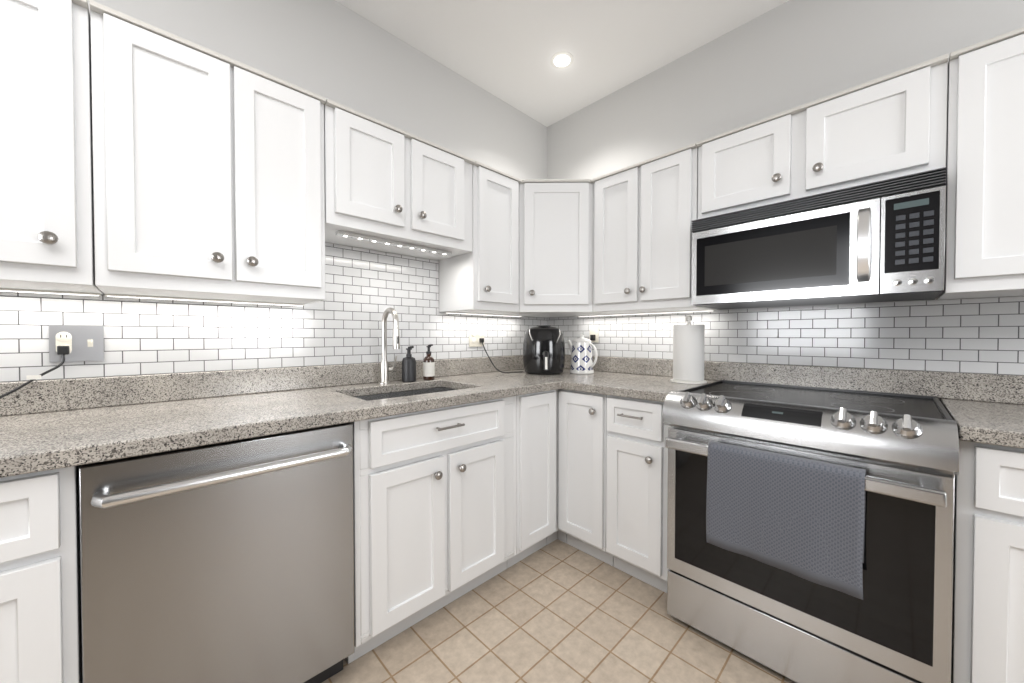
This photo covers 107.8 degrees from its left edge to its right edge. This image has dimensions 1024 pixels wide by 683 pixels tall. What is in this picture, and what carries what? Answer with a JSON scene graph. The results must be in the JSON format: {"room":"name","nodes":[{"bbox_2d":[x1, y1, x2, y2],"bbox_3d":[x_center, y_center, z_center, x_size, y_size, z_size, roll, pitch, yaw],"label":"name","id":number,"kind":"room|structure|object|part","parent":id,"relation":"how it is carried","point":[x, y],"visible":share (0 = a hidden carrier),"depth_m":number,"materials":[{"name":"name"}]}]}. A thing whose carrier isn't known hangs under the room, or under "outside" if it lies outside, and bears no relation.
{"room":"kitchen","nodes":[
{"label":"kitchen","id":0,"kind":"room"},
{"bbox_2d":[12,0,546,381],"bbox_3d":[-1.309,-0.238,1.396,4.500,2.840,0.100,-1,1,-44],"label":"wall","id":1,"kind":"structure","parent":0,"point":[336,51],"depth_m":1.85,"materials":[{"name":"white paint"}]},
{"bbox_2d":[0,0,102,294],"bbox_3d":[-1.426,-0.534,0.941,0.503,0.763,0.378,-1,1,-44],"label":"upper cabinet","id":2,"kind":"object","parent":1,"relation":"attached to","point":[46,198],"visible":0.98,"depth_m":0.96,"materials":[{"name":"white wood"}]},
{"bbox_2d":[0,288,100,295],"bbox_3d":[-1.522,-0.150,1.050,0.490,0.008,0.016,-1,1,-44],"label":"under-cabinet light","id":3,"kind":"object","parent":2,"relation":"attached to","point":[48,292],"visible":1,"depth_m":1.14,"materials":[{"name":"white plastic"}]},
{"bbox_2d":[89,0,325,303],"bbox_3d":[-1.030,-0.540,1.327,0.596,0.763,0.378,-1,1,-44],"label":"upper cabinet","id":4,"kind":"object","parent":1,"relation":"attached to","point":[208,174],"visible":1,"depth_m":1.17,"materials":[{"name":"white wood"}]},
{"bbox_2d":[105,294,303,305],"bbox_3d":[-1.128,-0.156,1.434,0.590,0.008,0.016,-1,1,-44],"label":"under-cabinet light","id":5,"kind":"object","parent":4,"relation":"attached to","point":[174,298],"visible":0.93,"depth_m":1.39,"materials":[{"name":"white plastic"}]},
{"bbox_2d":[0,243,546,381],"bbox_3d":[-0.880,-0.175,1.740,3.192,0.572,0.008,-1,1,-44],"label":"tile backsplash","id":6,"kind":"structure","parent":1,"relation":"attached to","point":[365,289],"depth_m":1.59,"materials":[{"name":"white tile"}]},
{"bbox_2d":[49,325,103,361],"bbox_3d":[-1.409,0.006,1.210,0.116,0.118,0.016,-1,1,-44],"label":"electrical outlet plate","id":7,"kind":"object","parent":6,"relation":"attached to","point":[84,342],"visible":0.94,"depth_m":1.21,"materials":[{"name":"grey metal"}]},
{"bbox_2d":[0,346,69,397],"bbox_3d":[-1.592,0.121,0.889,0.679,0.205,0.206,-1,1,-44],"label":"cord","id":8,"kind":"object","parent":7,"relation":"attached to","point":[62,351],"visible":0.96,"depth_m":1.15,"materials":[{"name":"black plastic"}]},
{"bbox_2d":[469,328,483,346],"bbox_3d":[-0.223,-0.027,2.370,0.122,0.120,0.008,-1,1,-44],"label":"electrical outlet plate","id":9,"kind":"object","parent":6,"relation":"attached to","point":[475,334],"visible":0.94,"depth_m":2.36,"materials":[{"name":"beige plastic"}]},
{"bbox_2d":[479,338,522,372],"bbox_3d":[-0.068,0.089,2.392,0.219,0.222,0.179,-1,1,-44],"label":"cord","id":10,"kind":"object","parent":9,"relation":"attached to","point":[481,340],"visible":0.98,"depth_m":2.37,"materials":[{"name":"black plastic"}]},
{"bbox_2d":[324,99,474,260],"bbox_3d":[-0.556,-0.697,1.786,0.718,0.465,0.378,-1,1,-44],"label":"upper cabinet","id":11,"kind":"object","parent":1,"relation":"attached to","point":[383,180],"visible":0.96,"depth_m":1.63,"materials":[{"name":"white wood"}]},
{"bbox_2d":[439,161,521,313],"bbox_3d":[-0.175,-0.554,2.160,0.339,0.763,0.378,-1,1,-44],"label":"upper cabinet","id":12,"kind":"object","parent":1,"relation":"attached to","point":[482,277],"visible":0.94,"depth_m":2.04,"materials":[{"name":"white wood"}]},
{"bbox_2d":[445,312,521,316],"bbox_3d":[-0.157,-0.171,2.365,0.620,0.008,0.016,-1,1,-44],"label":"under-cabinet light","id":13,"kind":"object","parent":12,"relation":"attached to","point":[483,314],"visible":1,"depth_m":2.32,"materials":[{"name":"white plastic"}]},
{"bbox_2d":[496,179,611,317],"bbox_3d":[0.261,-0.557,2.409,0.628,0.763,0.628,-1,1,-44],"label":"upper cabinet","id":14,"kind":"object","parent":1,"relation":"attached to","point":[555,247],"visible":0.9,"depth_m":2.17,"materials":[{"name":"white wood"}]},
{"bbox_3d":[0.257,-0.567,2.169,0.275,0.701,0.275,-1,1,-44],"label":"door","id":15,"kind":"part","parent":14,"relation":"part of","materials":[{"name":"white wood"}]},
{"bbox_2d":[335,230,451,254],"bbox_3d":[-0.524,-0.454,1.745,0.565,0.018,0.032,-1,1,-44],"label":"led strip","id":16,"kind":"object","parent":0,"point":[383,241],"visible":1,"depth_m":1.70,"materials":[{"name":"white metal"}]},
{"bbox_2d":[322,539,795,682],"bbox_3d":[0.121,1.180,-0.050,4.300,0.050,4.000,-1,1,-44],"label":"floor","id":17,"kind":"structure","parent":0,"point":[557,611],"depth_m":1.41,"materials":[{"name":"tile"}]},
{"bbox_2d":[0,465,82,682],"bbox_3d":[-1.325,0.704,0.863,0.472,0.874,0.659,-1,1,-44],"label":"base cabinet","id":18,"kind":"object","parent":17,"relation":"on","point":[40,608],"visible":0.62,"depth_m":0.78,"materials":[{"name":"white wood"}]},
{"bbox_2d":[79,422,354,682],"bbox_3d":[-0.918,0.701,1.216,0.595,0.868,0.666,-1,1,-44],"label":"dishwasher","id":19,"kind":"object","parent":17,"relation":"on","point":[229,562],"visible":0.85,"depth_m":0.98,"materials":[{"name":"silver metal"}]},
{"bbox_3d":[-0.708,0.343,0.994,0.552,0.027,0.064,-1,1,-44],"label":"handle","id":20,"kind":"part","parent":19,"relation":"part of","materials":[{"name":"silver metal"}]},
{"bbox_2d":[345,396,516,663],"bbox_3d":[-0.445,0.690,1.720,0.768,0.874,0.659,-1,1,-44],"label":"base cabinet","id":21,"kind":"object","parent":17,"relation":"on","point":[435,508],"visible":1,"depth_m":1.44,"materials":[{"name":"white wood"}]},
{"bbox_2d":[0,355,1023,477],"bbox_3d":[0.167,0.300,0.675,3.196,0.344,2.996,-1,1,-44],"label":"countertop","id":22,"kind":"structure","parent":21,"relation":"on","point":[45,425],"depth_m":1.33,"materials":[{"name":"grey stone"}]},
{"bbox_2d":[379,307,399,383],"bbox_3d":[-0.582,0.022,1.825,0.090,0.374,0.171,-1,1,-44],"label":"pull-down faucet","id":23,"kind":"object","parent":22,"relation":"on","point":[385,369],"visible":1,"depth_m":1.84,"materials":[{"name":"silver metal"}]},
{"bbox_2d":[402,346,415,381],"bbox_3d":[-0.532,0.114,1.932,0.072,0.186,0.077,-1,1,-44],"label":"soap dispenser","id":24,"kind":"object","parent":22,"relation":"on","point":[408,367],"visible":1,"depth_m":1.91,"materials":[{"name":"black plastic"}]},
{"bbox_2d":[423,344,434,379],"bbox_3d":[-0.448,0.110,2.014,0.061,0.193,0.066,-1,1,-44],"label":"soap dispenser","id":25,"kind":"object","parent":22,"relation":"on","point":[428,367],"visible":0.98,"depth_m":1.99,"materials":[{"name":"brown"}]},
{"bbox_2d":[523,325,564,374],"bbox_3d":[0.203,0.049,2.373,0.277,0.302,0.277,-1,1,-44],"label":"air fryer","id":26,"kind":"object","parent":22,"relation":"on","point":[543,349],"visible":1,"depth_m":2.27,"materials":[{"name":"black plastic"}]},
{"bbox_3d":[0.202,0.033,2.299,0.173,0.268,0.173,-1,1,-44],"label":"air fryer handle","id":27,"kind":"part","parent":26,"relation":"part of","materials":[{"name":"black plastic"}]},
{"bbox_2d":[567,334,596,373],"bbox_3d":[0.444,0.078,2.375,0.152,0.246,0.229,-1,1,-44],"label":"kettle","id":28,"kind":"object","parent":22,"relation":"on","point":[580,348],"visible":1,"depth_m":2.32,"materials":[{"name":"white ceramic"}]},
{"bbox_2d":[670,315,706,383],"bbox_3d":[0.908,0.037,1.919,0.170,0.342,0.170,-1,1,-44],"label":"paper towel holder","id":29,"kind":"object","parent":22,"relation":"on","point":[688,351],"visible":1,"depth_m":1.86,"materials":[{"name":"white plastic"}]},
{"bbox_2d":[507,389,556,568],"bbox_3d":[-0.073,0.684,2.105,0.300,0.874,0.626,-1,1,-44],"label":"base cabinet","id":30,"kind":"object","parent":17,"relation":"on","point":[536,460],"visible":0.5,"depth_m":1.87,"materials":[{"name":"white wood"}]},
{"bbox_2d":[547,389,566,544],"bbox_3d":[0.253,0.679,2.436,0.624,0.874,0.602,-1,1,-44],"label":"base cabinet","id":31,"kind":"object","parent":17,"relation":"on","point":[558,534],"visible":0.14,"depth_m":2.01,"materials":[{"name":"white wood"}]},
{"bbox_2d":[558,389,612,565],"bbox_3d":[0.553,0.684,2.105,0.659,0.874,0.287,-1,1,-44],"label":"base cabinet","id":32,"kind":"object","parent":17,"relation":"on","point":[582,472],"depth_m":1.89,"materials":[{"name":"white wood"}]},
{"bbox_2d":[606,395,670,592],"bbox_3d":[0.768,0.687,1.885,0.659,0.874,0.325,-1,1,-44],"label":"base cabinet","id":33,"kind":"object","parent":17,"relation":"on","point":[636,486],"visible":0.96,"depth_m":1.68,"materials":[{"name":"white wood"}]},
{"bbox_2d":[662,380,958,682],"bbox_3d":[1.097,0.660,1.444,0.734,0.942,0.752,-1,1,-44],"label":"range","id":34,"kind":"object","parent":17,"relation":"on","point":[894,625],"visible":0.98,"depth_m":1.16,"materials":[{"name":"silver metal"}]},
{"bbox_2d":[706,441,865,599],"bbox_3d":[0.847,0.532,1.188,0.081,0.347,0.403,-1,1,-44],"label":"hanging towel","id":35,"kind":"object","parent":34,"relation":"hanging from","point":[803,518],"visible":0.98,"depth_m":1.14,"materials":[{"name":"grey fabric"}]},
{"bbox_3d":[0.860,0.393,1.208,0.070,0.040,0.712,-1,1,-44],"label":"handle","id":36,"kind":"part","parent":34,"relation":"part of","materials":[{"name":"silver metal"}]},
{"bbox_3d":[0.891,0.272,1.236,0.102,0.126,0.752,-1,1,-44],"label":"panel","id":37,"kind":"part","parent":34,"relation":"part of","materials":[{"name":"silver metal"}]},
{"bbox_2d":[951,439,1023,682],"bbox_3d":[1.629,0.701,1.000,0.659,0.874,0.612,-1,1,-44],"label":"base cabinet","id":38,"kind":"object","parent":17,"relation":"on","point":[988,606],"visible":0.77,"depth_m":0.97,"materials":[{"name":"white wood"}]},
{"bbox_2d":[336,0,788,126],"bbox_3d":[0.121,-1.610,-0.094,4.300,0.050,4.000,-1,1,-44],"label":"ceiling","id":39,"kind":"structure","parent":0,"point":[505,50],"depth_m":1.98,"materials":[{"name":"white paint"}]},
{"bbox_2d":[550,51,573,68],"bbox_3d":[0.288,-1.617,2.148,0.132,0.006,0.132,-1,1,-44],"label":"recessed light","id":40,"kind":"object","parent":39,"relation":"in","point":[562,58],"visible":1,"depth_m":2.14,"materials":[{"name":"white plastic"}]},
{"bbox_2d":[547,0,1023,399],"bbox_3d":[1.732,-0.238,1.427,0.100,2.840,4.100,-1,1,-44],"label":"wall","id":41,"kind":"structure","parent":0,"point":[787,55],"depth_m":1.83,"materials":[{"name":"white paint"}]},
{"bbox_2d":[591,143,718,313],"bbox_3d":[0.770,-0.552,2.064,0.378,0.763,0.573,-1,1,-44],"label":"upper cabinet","id":42,"kind":"object","parent":41,"relation":"attached to","point":[645,213],"depth_m":1.92,"materials":[{"name":"white wood"}]},
{"bbox_3d":[0.614,-0.268,1.982,0.033,0.033,0.033,-1,1,-44],"label":"upper cab mounted knob","id":43,"kind":"part","parent":42,"relation":"part of","materials":[{"name":"silver metal"}]},
{"bbox_2d":[578,309,713,316],"bbox_3d":[0.761,-0.169,2.268,0.016,0.008,0.860,-1,1,-44],"label":"under-cabinet light","id":44,"kind":"object","parent":42,"relation":"attached to","point":[648,313],"visible":1,"depth_m":2.20,"materials":[{"name":"white plastic"}]},
{"bbox_2d":[547,297,1023,374],"bbox_3d":[1.310,-0.027,1.786,0.008,0.274,3.000,-1,1,-44],"label":"tile backsplash","id":45,"kind":"structure","parent":41,"relation":"attached to","point":[983,335],"depth_m":1.63,"materials":[{"name":"white tile"}]},
{"bbox_2d":[590,325,598,341],"bbox_3d":[0.551,-0.052,2.538,0.030,0.116,0.070,-1,1,-44],"label":"electrical outlet plate","id":46,"kind":"object","parent":45,"relation":"attached to","point":[594,333],"visible":0.92,"depth_m":2.53,"materials":[{"name":"beige plastic"}]},
{"bbox_2d":[696,54,948,218],"bbox_3d":[1.240,-0.739,1.579,0.378,0.374,0.766,-1,1,-44],"label":"upper cabinet","id":47,"kind":"object","parent":41,"relation":"attached to","point":[891,125],"visible":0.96,"depth_m":1.40,"materials":[{"name":"white wood"}]},
{"bbox_2d":[691,167,946,308],"bbox_3d":[1.212,-0.357,1.558,0.454,0.385,0.758,-1,1,-44],"label":"over-the-range microwave","id":48,"kind":"object","parent":47,"relation":"attached to","point":[881,241],"visible":1,"depth_m":1.37,"materials":[{"name":"silver metal"}]},
{"bbox_3d":[1.203,-0.334,1.277,0.049,0.253,0.034,-1,1,-44],"label":"microwave handle","id":49,"kind":"part","parent":48,"relation":"part of","materials":[{"name":"silver metal"}]},
{"bbox_2d":[937,27,1023,299],"bbox_3d":[1.702,-0.537,1.129,0.349,0.763,0.522,-1,1,-44],"label":"upper cabinet","id":50,"kind":"object","parent":41,"relation":"attached to","point":[984,236],"visible":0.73,"depth_m":1.15,"materials":[{"name":"white wood"}]}
]}

